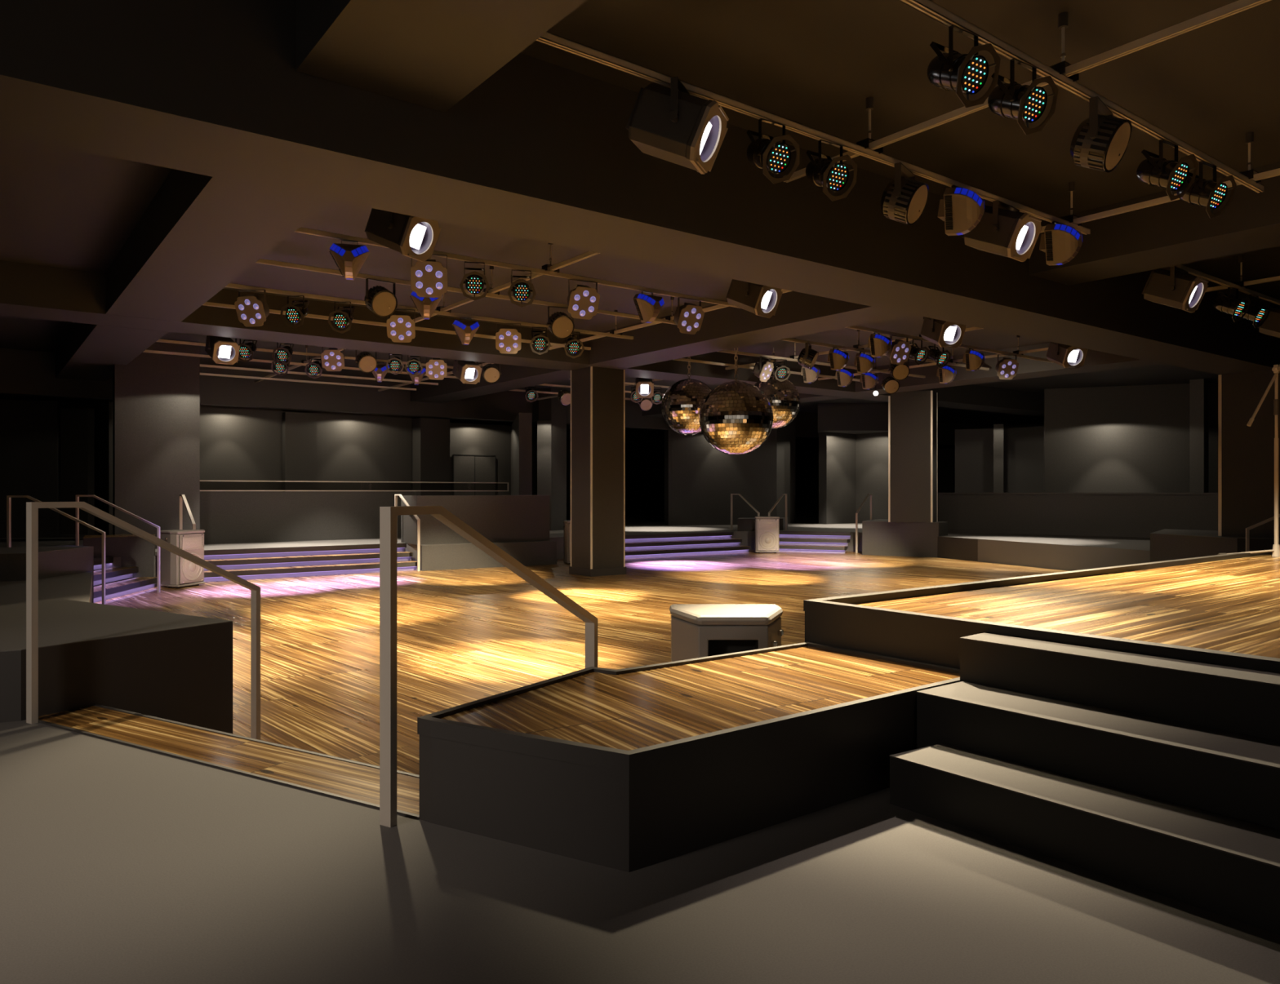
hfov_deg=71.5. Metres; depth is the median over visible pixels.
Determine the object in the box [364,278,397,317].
spotlight
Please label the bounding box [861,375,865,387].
vent grille
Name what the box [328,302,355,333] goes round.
spotlight
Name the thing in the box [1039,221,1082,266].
spotlight
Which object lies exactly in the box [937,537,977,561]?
wall
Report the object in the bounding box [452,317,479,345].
spotlight
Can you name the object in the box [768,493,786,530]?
handrail
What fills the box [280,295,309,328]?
spotlight
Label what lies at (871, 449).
wall niche
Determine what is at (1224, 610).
stage
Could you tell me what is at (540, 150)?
ceiling beam
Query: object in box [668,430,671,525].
wall
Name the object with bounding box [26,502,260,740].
handrail
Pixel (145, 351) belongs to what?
rail
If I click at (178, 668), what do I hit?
platform
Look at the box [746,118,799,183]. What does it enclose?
spotlight
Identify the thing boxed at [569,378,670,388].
rail
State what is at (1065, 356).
spotlight
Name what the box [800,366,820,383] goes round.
spotlight
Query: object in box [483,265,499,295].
hanger
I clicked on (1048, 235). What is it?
vent grille
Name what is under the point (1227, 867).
step
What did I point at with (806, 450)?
wall
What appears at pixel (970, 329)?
rail
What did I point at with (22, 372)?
ceiling beam
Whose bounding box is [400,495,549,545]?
wall
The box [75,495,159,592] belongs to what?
handrail
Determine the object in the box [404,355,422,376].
spotlight
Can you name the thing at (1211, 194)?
spotlight
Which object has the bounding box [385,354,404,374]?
spotlight
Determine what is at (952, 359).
hanger
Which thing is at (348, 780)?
stair step
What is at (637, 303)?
vent grille
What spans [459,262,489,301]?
spotlight
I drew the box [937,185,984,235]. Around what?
spotlight
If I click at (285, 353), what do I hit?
spotlight
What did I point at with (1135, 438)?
wall
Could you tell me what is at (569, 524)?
grille
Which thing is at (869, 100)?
ceiling mount
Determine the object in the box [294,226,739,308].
rail
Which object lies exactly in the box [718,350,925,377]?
rail
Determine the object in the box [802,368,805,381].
vent grille
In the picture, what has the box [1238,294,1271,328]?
spotlight
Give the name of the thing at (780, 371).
spotlight
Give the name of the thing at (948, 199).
vent grille
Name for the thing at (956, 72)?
spotlight
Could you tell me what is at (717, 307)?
rail
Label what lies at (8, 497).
handrail
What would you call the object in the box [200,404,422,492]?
wall
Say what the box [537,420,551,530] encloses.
wall
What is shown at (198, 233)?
ceiling beam
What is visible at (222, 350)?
spotlight
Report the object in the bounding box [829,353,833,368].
vent grille
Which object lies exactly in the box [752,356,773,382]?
spotlight
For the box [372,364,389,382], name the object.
spotlight
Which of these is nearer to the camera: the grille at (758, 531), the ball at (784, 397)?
the ball at (784, 397)
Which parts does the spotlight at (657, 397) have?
colour frame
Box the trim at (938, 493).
[937,493,1217,494]
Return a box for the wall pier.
[112,342,199,549]
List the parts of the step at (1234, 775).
panel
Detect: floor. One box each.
[0,511,1279,983]
[94,550,1069,775]
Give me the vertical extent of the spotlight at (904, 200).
0.397 m
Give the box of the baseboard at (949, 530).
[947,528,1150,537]
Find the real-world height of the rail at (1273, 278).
0.041 m
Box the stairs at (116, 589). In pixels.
[93,557,160,603]
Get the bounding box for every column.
[568,366,626,577]
[888,391,937,522]
[1217,370,1279,538]
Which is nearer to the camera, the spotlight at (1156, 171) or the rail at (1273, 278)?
the spotlight at (1156, 171)
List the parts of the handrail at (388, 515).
post, post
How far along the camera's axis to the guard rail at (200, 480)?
18.73 m
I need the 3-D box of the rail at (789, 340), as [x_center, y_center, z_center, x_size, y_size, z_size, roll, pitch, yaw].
[4.195,-2.321,14.997,6.000,0.041,0.041,0,0,-37]
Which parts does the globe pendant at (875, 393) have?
globe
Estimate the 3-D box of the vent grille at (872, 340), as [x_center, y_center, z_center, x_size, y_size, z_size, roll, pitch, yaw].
[3.334,-2.082,12.751,0.050,0.222,0.126,10,7,40]
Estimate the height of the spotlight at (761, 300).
0.476 m
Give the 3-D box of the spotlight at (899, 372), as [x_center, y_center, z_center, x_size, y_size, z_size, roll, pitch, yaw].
[4.424,-2.100,15.176,0.356,0.397,0.320,0,0,-2]
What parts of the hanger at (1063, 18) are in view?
rod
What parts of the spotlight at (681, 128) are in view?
light panel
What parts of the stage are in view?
panel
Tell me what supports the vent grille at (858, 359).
attached to the spotlight at (864, 363)
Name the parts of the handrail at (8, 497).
post, post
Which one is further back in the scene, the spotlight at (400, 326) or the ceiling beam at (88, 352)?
the ceiling beam at (88, 352)
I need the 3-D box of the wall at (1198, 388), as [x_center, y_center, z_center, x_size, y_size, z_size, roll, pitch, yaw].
[13.452,-0.845,21.381,0.290,3.690,0.500,0,0,44]
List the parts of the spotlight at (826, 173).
colour frame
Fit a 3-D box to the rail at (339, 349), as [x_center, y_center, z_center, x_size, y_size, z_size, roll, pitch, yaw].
[-6.299,-2.365,16.493,0.041,0.041,6.500,0,0,-37]
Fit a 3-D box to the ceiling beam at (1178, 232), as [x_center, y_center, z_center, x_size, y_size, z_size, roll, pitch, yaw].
[8.081,-2.450,4.172,0.800,0.500,12.690,0,0,-37]
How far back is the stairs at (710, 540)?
20.86 m
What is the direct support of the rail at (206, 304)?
hanging from the hanger
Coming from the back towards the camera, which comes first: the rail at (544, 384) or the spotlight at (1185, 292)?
the rail at (544, 384)
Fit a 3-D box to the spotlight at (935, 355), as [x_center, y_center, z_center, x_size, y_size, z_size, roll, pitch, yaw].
[4.612,-2.105,13.757,0.296,0.387,0.352,0,0,-33]
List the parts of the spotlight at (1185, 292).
light panel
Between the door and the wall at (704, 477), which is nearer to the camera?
the door
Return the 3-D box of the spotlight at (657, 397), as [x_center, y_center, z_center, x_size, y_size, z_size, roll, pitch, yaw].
[0.362,-2.105,19.492,0.296,0.387,0.352,0,0,-10]
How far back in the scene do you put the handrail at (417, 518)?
16.63 m
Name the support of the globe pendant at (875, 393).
hanging from the ceiling at (815, 64)
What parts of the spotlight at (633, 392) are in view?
colour frame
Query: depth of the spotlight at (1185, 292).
9.11 m
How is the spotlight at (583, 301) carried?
hanging from the rail at (301, 230)
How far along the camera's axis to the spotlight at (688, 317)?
10.56 m
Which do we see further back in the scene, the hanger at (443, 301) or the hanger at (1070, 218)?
the hanger at (443, 301)
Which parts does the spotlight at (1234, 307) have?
colour frame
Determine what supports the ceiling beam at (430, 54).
attached to the ceiling at (815, 64)
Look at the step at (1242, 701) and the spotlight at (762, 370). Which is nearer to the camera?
the step at (1242, 701)
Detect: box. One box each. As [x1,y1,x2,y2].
[0,546,93,603]
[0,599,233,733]
[83,534,155,581]
[737,517,787,531]
[862,519,947,557]
[1150,528,1279,562]
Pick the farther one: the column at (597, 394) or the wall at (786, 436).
the wall at (786, 436)
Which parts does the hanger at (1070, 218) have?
rod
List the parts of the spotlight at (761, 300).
light panel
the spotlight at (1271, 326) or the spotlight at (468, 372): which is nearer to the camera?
the spotlight at (1271, 326)
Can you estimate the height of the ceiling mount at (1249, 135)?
0.075 m
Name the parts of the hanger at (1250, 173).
rod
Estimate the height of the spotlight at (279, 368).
0.387 m
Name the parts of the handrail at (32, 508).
post, post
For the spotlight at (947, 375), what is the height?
0.354 m
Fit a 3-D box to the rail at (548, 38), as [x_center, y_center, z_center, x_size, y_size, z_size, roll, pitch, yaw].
[1.708,-2.321,6.199,5.750,0.041,0.041,0,0,-37]
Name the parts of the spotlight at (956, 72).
colour frame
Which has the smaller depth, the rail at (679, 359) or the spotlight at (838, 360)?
the spotlight at (838, 360)
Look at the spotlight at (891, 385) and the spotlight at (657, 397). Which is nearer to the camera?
the spotlight at (891, 385)
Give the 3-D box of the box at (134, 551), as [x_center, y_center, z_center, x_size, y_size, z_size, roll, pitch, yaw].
[-8.188,1.085,14.012,0.978,0.791,0.866,0,0,-31]
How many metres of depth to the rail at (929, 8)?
5.02 m
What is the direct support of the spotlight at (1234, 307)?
hanging from the rail at (1190, 271)
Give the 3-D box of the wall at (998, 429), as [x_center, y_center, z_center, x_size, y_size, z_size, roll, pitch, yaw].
[9.880,-0.430,24.488,0.253,2.860,0.300,0,0,23]
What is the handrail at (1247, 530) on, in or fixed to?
on the floor at (464, 636)
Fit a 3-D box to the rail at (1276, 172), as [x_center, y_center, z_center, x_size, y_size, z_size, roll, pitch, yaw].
[5.195,-2.365,5.944,0.041,0.041,6.200,0,0,-37]
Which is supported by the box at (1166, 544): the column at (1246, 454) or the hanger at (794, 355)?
the column at (1246, 454)
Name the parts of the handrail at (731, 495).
post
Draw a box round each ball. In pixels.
[661,356,711,435]
[698,347,773,455]
[754,347,799,429]
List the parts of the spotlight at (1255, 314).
colour frame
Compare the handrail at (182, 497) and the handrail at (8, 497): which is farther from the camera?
the handrail at (182, 497)
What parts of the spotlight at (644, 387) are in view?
light panel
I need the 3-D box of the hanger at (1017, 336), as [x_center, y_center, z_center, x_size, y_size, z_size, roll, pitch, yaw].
[6.430,-2.516,15.110,0.160,0.368,0.100,0,0,-37]
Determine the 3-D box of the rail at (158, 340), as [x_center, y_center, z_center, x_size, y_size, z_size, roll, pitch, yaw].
[-5.163,-2.321,15.284,5.770,0.041,0.041,0,0,-37]
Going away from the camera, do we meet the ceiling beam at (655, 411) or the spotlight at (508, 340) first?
the spotlight at (508, 340)
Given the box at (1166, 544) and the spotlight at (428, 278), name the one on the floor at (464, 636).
the box at (1166, 544)
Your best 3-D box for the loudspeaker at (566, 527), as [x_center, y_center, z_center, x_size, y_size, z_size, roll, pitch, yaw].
[-1.335,1.040,18.543,0.586,0.880,0.511,0,0,-29]
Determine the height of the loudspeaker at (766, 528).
0.880 m
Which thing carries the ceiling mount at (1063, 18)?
on the hanger at (1063, 18)
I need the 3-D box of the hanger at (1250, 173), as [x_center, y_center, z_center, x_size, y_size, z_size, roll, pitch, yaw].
[4.583,-2.516,6.684,0.160,0.368,0.100,0,0,-37]
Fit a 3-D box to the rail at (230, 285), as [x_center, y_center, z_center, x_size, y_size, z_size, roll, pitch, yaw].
[-2.409,-2.321,11.649,5.770,0.041,0.041,0,0,-37]
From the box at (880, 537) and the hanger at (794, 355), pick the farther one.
the box at (880, 537)
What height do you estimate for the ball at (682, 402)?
1.681 m
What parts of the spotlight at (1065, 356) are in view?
light panel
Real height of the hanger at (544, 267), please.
0.368 m
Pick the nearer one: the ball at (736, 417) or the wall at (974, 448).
the ball at (736, 417)
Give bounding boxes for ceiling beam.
[0,0,1279,374]
[0,260,1044,417]
[0,347,981,445]
[55,322,167,381]
[105,168,333,321]
[295,0,586,112]
[410,362,570,403]
[589,291,911,368]
[641,389,845,417]
[855,342,1161,395]
[1028,162,1279,285]
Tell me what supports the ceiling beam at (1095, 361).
attached to the ceiling at (815, 64)
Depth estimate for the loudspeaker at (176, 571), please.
13.75 m
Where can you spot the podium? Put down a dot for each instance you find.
(697, 630)
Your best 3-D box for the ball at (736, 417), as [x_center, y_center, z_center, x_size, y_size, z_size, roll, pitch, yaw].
[1.535,-1.644,14.200,1.176,2.106,1.176,0,0,-16]
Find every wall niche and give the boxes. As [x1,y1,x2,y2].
[818,432,855,524]
[855,432,888,523]
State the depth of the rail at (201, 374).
18.63 m
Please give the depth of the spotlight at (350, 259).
7.99 m
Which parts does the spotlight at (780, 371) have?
colour frame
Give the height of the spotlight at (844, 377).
0.354 m
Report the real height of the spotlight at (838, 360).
0.354 m
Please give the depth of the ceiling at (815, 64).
6.77 m
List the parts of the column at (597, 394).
corner trim, corner trim, corner trim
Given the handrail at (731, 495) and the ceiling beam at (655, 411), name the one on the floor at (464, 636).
the handrail at (731, 495)
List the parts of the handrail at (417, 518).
post, post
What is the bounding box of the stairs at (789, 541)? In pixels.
[779,531,850,553]
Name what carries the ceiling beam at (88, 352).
attached to the ceiling at (815, 64)
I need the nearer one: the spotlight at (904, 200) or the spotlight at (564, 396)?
the spotlight at (904, 200)
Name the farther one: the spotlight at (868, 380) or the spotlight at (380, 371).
the spotlight at (868, 380)
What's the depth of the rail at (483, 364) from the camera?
19.02 m
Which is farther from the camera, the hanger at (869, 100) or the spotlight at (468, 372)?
the spotlight at (468, 372)
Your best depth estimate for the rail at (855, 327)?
14.09 m
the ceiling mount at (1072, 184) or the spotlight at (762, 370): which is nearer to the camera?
the ceiling mount at (1072, 184)
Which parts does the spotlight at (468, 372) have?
light panel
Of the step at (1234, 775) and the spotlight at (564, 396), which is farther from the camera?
the spotlight at (564, 396)
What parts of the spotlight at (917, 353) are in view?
colour frame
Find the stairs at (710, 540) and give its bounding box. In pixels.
[625,532,751,559]
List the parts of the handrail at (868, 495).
post, post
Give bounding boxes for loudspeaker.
[160,529,205,588]
[562,520,570,564]
[754,516,779,553]
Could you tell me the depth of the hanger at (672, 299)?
12.13 m
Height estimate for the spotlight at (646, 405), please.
0.397 m
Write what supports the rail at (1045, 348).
attached to the rail at (789, 340)
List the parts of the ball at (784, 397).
chain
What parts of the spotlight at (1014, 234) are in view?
light panel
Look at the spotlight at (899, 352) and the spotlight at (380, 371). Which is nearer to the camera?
the spotlight at (899, 352)
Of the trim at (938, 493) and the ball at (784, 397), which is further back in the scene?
the trim at (938, 493)
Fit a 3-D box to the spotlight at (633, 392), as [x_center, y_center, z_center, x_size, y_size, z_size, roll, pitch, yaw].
[-0.085,-2.105,19.153,0.296,0.387,0.352,0,0,-10]
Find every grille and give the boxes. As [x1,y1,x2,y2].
[179,533,204,584]
[328,251,343,276]
[568,524,570,560]
[633,299,643,320]
[757,519,777,551]
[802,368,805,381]
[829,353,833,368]
[836,372,840,385]
[856,357,860,372]
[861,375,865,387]
[870,338,875,355]
[938,368,942,382]
[944,195,952,230]
[965,354,969,368]
[1044,231,1053,261]
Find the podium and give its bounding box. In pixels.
[669,604,783,662]
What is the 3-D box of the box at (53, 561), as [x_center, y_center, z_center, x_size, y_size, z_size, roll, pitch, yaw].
[-7.343,1.085,10.739,1.299,0.791,1.638,0,0,-37]
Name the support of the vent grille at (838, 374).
attached to the spotlight at (844, 377)
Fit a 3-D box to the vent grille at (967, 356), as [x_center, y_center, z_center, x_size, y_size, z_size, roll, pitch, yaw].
[5.229,-2.082,14.191,0.050,0.222,0.126,11,7,41]
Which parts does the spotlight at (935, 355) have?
colour frame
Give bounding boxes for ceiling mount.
[866,97,873,111]
[1057,12,1068,30]
[1068,182,1075,192]
[1238,255,1244,263]
[1245,131,1253,144]
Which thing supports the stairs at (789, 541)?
on the floor at (464, 636)
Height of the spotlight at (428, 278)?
0.408 m
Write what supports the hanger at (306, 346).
hanging from the ceiling at (815, 64)
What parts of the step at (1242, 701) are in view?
panel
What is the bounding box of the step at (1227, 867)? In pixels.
[888,743,1279,935]
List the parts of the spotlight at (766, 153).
colour frame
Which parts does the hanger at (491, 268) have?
rod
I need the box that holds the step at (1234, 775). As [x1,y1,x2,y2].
[916,681,1279,830]
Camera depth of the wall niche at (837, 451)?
27.95 m
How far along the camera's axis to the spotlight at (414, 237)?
6.99 m
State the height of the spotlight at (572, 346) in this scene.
0.387 m
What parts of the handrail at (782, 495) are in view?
post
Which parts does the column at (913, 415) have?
corner trim, corner trim, corner trim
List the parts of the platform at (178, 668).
panel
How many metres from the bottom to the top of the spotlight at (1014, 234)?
0.476 m
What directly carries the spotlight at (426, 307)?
hanging from the rail at (262, 261)
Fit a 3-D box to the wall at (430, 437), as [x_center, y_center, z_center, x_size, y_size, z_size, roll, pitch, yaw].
[-5.302,-0.425,22.581,0.788,2.850,0.500,0,0,-37]
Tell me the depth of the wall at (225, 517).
18.01 m
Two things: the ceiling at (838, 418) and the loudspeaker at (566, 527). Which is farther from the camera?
the ceiling at (838, 418)
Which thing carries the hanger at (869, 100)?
hanging from the ceiling at (815, 64)
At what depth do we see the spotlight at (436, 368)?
14.90 m
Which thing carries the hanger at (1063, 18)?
hanging from the ceiling at (815, 64)
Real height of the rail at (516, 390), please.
0.041 m
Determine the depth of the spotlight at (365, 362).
14.13 m
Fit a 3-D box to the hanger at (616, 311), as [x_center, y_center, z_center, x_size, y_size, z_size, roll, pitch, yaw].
[-0.357,-2.516,13.204,0.160,0.368,0.100,0,0,-37]
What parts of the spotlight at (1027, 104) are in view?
colour frame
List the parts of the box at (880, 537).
panel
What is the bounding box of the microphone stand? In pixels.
[1217,364,1279,557]
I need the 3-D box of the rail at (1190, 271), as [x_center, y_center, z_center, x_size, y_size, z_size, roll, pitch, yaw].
[7.498,-2.321,10.637,5.600,0.041,0.041,0,0,-37]
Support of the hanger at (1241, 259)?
hanging from the ceiling at (815, 64)
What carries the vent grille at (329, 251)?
attached to the spotlight at (350, 259)
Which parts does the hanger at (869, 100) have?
rod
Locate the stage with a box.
[803,549,1279,673]
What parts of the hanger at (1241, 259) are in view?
rod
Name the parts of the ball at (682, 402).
chain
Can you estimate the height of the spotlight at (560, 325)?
0.397 m
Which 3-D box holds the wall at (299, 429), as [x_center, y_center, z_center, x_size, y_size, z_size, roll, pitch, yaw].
[-7.974,-0.425,20.832,0.718,2.850,0.240,0,0,-37]
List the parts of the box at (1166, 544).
panel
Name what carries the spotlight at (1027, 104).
hanging from the rail at (929, 8)
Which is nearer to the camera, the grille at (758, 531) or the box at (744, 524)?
the grille at (758, 531)
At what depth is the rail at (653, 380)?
22.11 m
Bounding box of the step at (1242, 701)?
[959,632,1279,741]
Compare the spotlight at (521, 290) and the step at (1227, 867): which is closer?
the step at (1227, 867)
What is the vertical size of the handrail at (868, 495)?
1.436 m
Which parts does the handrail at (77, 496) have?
post, post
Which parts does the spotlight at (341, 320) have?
colour frame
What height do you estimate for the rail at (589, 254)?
0.041 m
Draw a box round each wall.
[60,402,664,524]
[98,401,112,535]
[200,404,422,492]
[200,492,415,544]
[282,412,316,492]
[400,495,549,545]
[412,417,449,495]
[420,541,556,571]
[449,422,511,495]
[511,413,532,495]
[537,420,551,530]
[538,388,566,530]
[664,428,777,525]
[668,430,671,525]
[777,417,795,524]
[795,423,1044,512]
[937,494,1217,533]
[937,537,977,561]
[955,428,993,493]
[993,424,1004,493]
[1004,426,1044,493]
[1044,382,1217,493]
[1189,378,1208,493]
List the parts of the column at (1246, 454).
corner trim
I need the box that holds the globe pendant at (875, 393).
[873,357,878,395]
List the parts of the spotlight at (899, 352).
plate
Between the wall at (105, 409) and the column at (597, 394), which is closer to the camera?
the column at (597, 394)
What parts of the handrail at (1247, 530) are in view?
post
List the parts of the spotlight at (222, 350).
light panel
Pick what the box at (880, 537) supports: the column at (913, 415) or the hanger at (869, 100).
the column at (913, 415)
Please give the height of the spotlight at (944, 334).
0.476 m
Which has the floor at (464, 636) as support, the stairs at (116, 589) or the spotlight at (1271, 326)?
the stairs at (116, 589)
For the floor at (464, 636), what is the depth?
9.98 m
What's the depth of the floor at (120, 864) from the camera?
2.19 m
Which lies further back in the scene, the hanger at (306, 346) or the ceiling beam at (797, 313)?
the hanger at (306, 346)
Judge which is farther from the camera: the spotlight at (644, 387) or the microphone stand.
the spotlight at (644, 387)
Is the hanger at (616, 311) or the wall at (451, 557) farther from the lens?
the wall at (451, 557)
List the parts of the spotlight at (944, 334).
light panel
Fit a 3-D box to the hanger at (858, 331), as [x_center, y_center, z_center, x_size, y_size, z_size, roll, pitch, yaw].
[3.573,-2.516,14.526,0.160,0.368,0.100,0,0,-37]
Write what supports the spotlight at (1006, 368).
hanging from the rail at (855, 327)
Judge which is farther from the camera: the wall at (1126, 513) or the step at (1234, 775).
the wall at (1126, 513)
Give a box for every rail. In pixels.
[142,350,457,378]
[156,339,453,368]
[200,364,438,385]
[200,373,416,391]
[200,480,508,491]
[202,302,591,350]
[225,283,633,339]
[253,348,343,382]
[256,258,675,324]
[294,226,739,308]
[377,363,493,391]
[413,251,599,323]
[509,389,661,402]
[525,379,662,402]
[536,31,1090,235]
[539,383,664,395]
[548,288,791,350]
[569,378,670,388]
[674,358,879,383]
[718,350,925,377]
[725,327,982,369]
[778,337,989,370]
[783,0,1271,182]
[817,347,1048,380]
[844,325,1053,363]
[899,0,1263,193]
[1040,168,1279,233]
[1171,264,1279,305]
[1205,275,1279,292]
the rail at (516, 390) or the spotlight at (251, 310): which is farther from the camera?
the rail at (516, 390)
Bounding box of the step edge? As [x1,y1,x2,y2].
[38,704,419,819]
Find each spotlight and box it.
[204,335,239,364]
[234,289,269,327]
[238,338,257,362]
[271,342,293,365]
[271,353,289,376]
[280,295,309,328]
[304,355,322,378]
[320,346,344,371]
[328,240,369,280]
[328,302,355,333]
[354,350,377,373]
[364,208,440,262]
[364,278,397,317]
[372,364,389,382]
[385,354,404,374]
[386,309,415,342]
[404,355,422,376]
[407,367,426,385]
[409,291,442,319]
[410,254,447,297]
[426,357,447,380]
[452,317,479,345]
[452,360,481,384]
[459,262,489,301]
[480,362,501,383]
[495,323,521,354]
[507,270,536,307]
[524,386,537,402]
[529,327,551,355]
[546,306,574,339]
[557,386,570,405]
[564,332,584,358]
[567,279,599,319]
[625,76,728,174]
[630,385,642,403]
[633,291,664,323]
[634,377,654,398]
[637,398,653,411]
[650,386,663,404]
[673,297,704,334]
[725,279,782,318]
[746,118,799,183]
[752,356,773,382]
[773,360,791,382]
[797,342,818,369]
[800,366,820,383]
[805,139,857,201]
[827,347,848,370]
[835,368,853,386]
[853,351,875,373]
[859,372,878,389]
[867,332,891,357]
[880,162,928,225]
[880,373,899,394]
[885,335,911,364]
[888,357,910,380]
[908,339,928,364]
[920,317,966,348]
[927,25,1000,107]
[928,343,951,368]
[936,364,955,383]
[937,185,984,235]
[961,200,1042,262]
[962,348,984,371]
[987,58,1058,134]
[995,355,1018,379]
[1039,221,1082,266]
[1046,342,1088,368]
[1070,96,1131,173]
[1136,138,1198,200]
[1142,266,1208,312]
[1176,160,1236,218]
[1213,287,1250,322]
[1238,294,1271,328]
[1257,306,1279,338]
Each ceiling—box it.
[0,0,1279,439]
[817,403,888,435]
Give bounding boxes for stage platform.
[417,642,959,872]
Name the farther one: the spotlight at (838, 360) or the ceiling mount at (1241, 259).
the spotlight at (838, 360)
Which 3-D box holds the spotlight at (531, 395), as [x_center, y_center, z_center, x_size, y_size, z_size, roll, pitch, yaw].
[-2.344,-2.105,19.037,0.296,0.387,0.352,0,0,-20]
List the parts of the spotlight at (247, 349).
colour frame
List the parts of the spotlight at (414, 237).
light panel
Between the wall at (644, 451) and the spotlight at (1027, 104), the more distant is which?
the wall at (644, 451)
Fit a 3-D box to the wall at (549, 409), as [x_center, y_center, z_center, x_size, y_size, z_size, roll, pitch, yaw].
[-2.298,-0.845,23.400,0.400,3.690,0.692,0,0,30]
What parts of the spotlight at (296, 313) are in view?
colour frame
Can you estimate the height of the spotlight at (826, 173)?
0.387 m
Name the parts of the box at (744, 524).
panel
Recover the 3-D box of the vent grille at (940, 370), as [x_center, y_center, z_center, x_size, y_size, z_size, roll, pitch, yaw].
[5.375,-2.082,15.883,0.050,0.222,0.126,11,7,41]
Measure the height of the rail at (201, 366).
0.041 m
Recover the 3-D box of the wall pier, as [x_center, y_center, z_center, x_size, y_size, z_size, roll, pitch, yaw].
[-8.801,-0.845,16.158,1.317,3.690,1.200,0,0,-32]
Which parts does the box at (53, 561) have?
panel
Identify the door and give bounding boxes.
[453,454,495,495]
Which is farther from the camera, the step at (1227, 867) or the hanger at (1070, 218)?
the hanger at (1070, 218)
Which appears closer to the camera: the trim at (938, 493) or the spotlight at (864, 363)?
the spotlight at (864, 363)
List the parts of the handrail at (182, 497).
post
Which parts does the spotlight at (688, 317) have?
plate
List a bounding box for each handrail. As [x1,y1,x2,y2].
[6,495,105,604]
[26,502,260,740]
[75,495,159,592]
[179,494,195,529]
[379,506,597,827]
[394,494,420,571]
[730,493,759,530]
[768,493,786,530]
[855,493,871,553]
[1245,514,1279,551]
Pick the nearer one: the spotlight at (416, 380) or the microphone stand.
the microphone stand
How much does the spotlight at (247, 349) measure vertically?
0.387 m
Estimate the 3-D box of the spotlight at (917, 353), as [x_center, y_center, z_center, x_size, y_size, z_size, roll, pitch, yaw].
[4.173,-2.105,13.424,0.296,0.387,0.352,0,0,-33]
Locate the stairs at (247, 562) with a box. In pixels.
[203,543,417,582]
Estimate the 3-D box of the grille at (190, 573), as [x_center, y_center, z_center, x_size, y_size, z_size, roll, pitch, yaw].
[-6.997,1.035,13.893,0.007,0.750,0.510,0,0,14]
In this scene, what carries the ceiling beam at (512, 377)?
attached to the ceiling at (815, 64)
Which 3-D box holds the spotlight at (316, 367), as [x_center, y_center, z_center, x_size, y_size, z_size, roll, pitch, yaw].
[-5.494,-2.105,15.053,0.296,0.387,0.352,0,0,-2]
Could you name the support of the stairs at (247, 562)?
on the floor at (464, 636)
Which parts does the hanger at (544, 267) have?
rod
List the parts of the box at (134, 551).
panel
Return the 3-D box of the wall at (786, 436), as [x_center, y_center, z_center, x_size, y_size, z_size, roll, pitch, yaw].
[4.433,-0.845,28.055,0.400,3.690,1.528,0,0,32]
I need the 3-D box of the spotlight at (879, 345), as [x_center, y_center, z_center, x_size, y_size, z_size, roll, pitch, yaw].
[3.451,-2.121,12.801,0.320,0.354,0.353,0,0,40]
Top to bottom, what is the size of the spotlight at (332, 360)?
0.408 m
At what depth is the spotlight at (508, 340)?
12.08 m
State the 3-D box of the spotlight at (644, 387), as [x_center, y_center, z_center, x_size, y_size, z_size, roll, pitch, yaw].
[0.086,-2.086,17.629,0.410,0.476,0.553,0,0,-2]
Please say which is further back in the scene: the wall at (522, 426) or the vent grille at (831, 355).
the wall at (522, 426)
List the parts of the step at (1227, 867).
panel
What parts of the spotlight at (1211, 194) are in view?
colour frame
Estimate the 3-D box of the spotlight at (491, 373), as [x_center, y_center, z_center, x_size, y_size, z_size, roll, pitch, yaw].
[-2.610,-2.100,15.556,0.356,0.397,0.320,0,0,-20]
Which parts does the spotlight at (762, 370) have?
plate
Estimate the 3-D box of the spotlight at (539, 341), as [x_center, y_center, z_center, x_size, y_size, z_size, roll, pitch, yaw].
[-1.408,-2.105,12.431,0.296,0.387,0.352,0,0,-14]
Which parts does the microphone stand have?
leg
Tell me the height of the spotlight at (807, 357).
0.397 m
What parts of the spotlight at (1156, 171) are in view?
colour frame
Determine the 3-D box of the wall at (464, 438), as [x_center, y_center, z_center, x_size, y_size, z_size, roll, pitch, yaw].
[-4.491,-0.425,24.387,1.975,2.850,0.300,0,0,-37]
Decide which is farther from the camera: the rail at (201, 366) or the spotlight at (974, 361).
the rail at (201, 366)
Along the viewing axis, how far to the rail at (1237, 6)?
4.82 m
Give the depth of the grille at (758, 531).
21.46 m
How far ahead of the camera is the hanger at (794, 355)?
15.63 m
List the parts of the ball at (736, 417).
chain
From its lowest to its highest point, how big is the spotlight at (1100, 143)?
0.397 m
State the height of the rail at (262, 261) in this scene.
0.041 m
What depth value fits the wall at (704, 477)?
26.91 m
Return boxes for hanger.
[301,345,311,364]
[436,293,451,313]
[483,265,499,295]
[542,243,559,273]
[609,310,622,335]
[665,296,674,320]
[789,338,796,359]
[853,329,864,349]
[856,97,883,154]
[948,347,957,364]
[1013,335,1023,355]
[1049,12,1079,82]
[1061,182,1081,226]
[1233,255,1248,288]
[1240,131,1261,183]
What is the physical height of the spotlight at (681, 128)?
0.476 m
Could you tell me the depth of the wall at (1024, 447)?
25.49 m

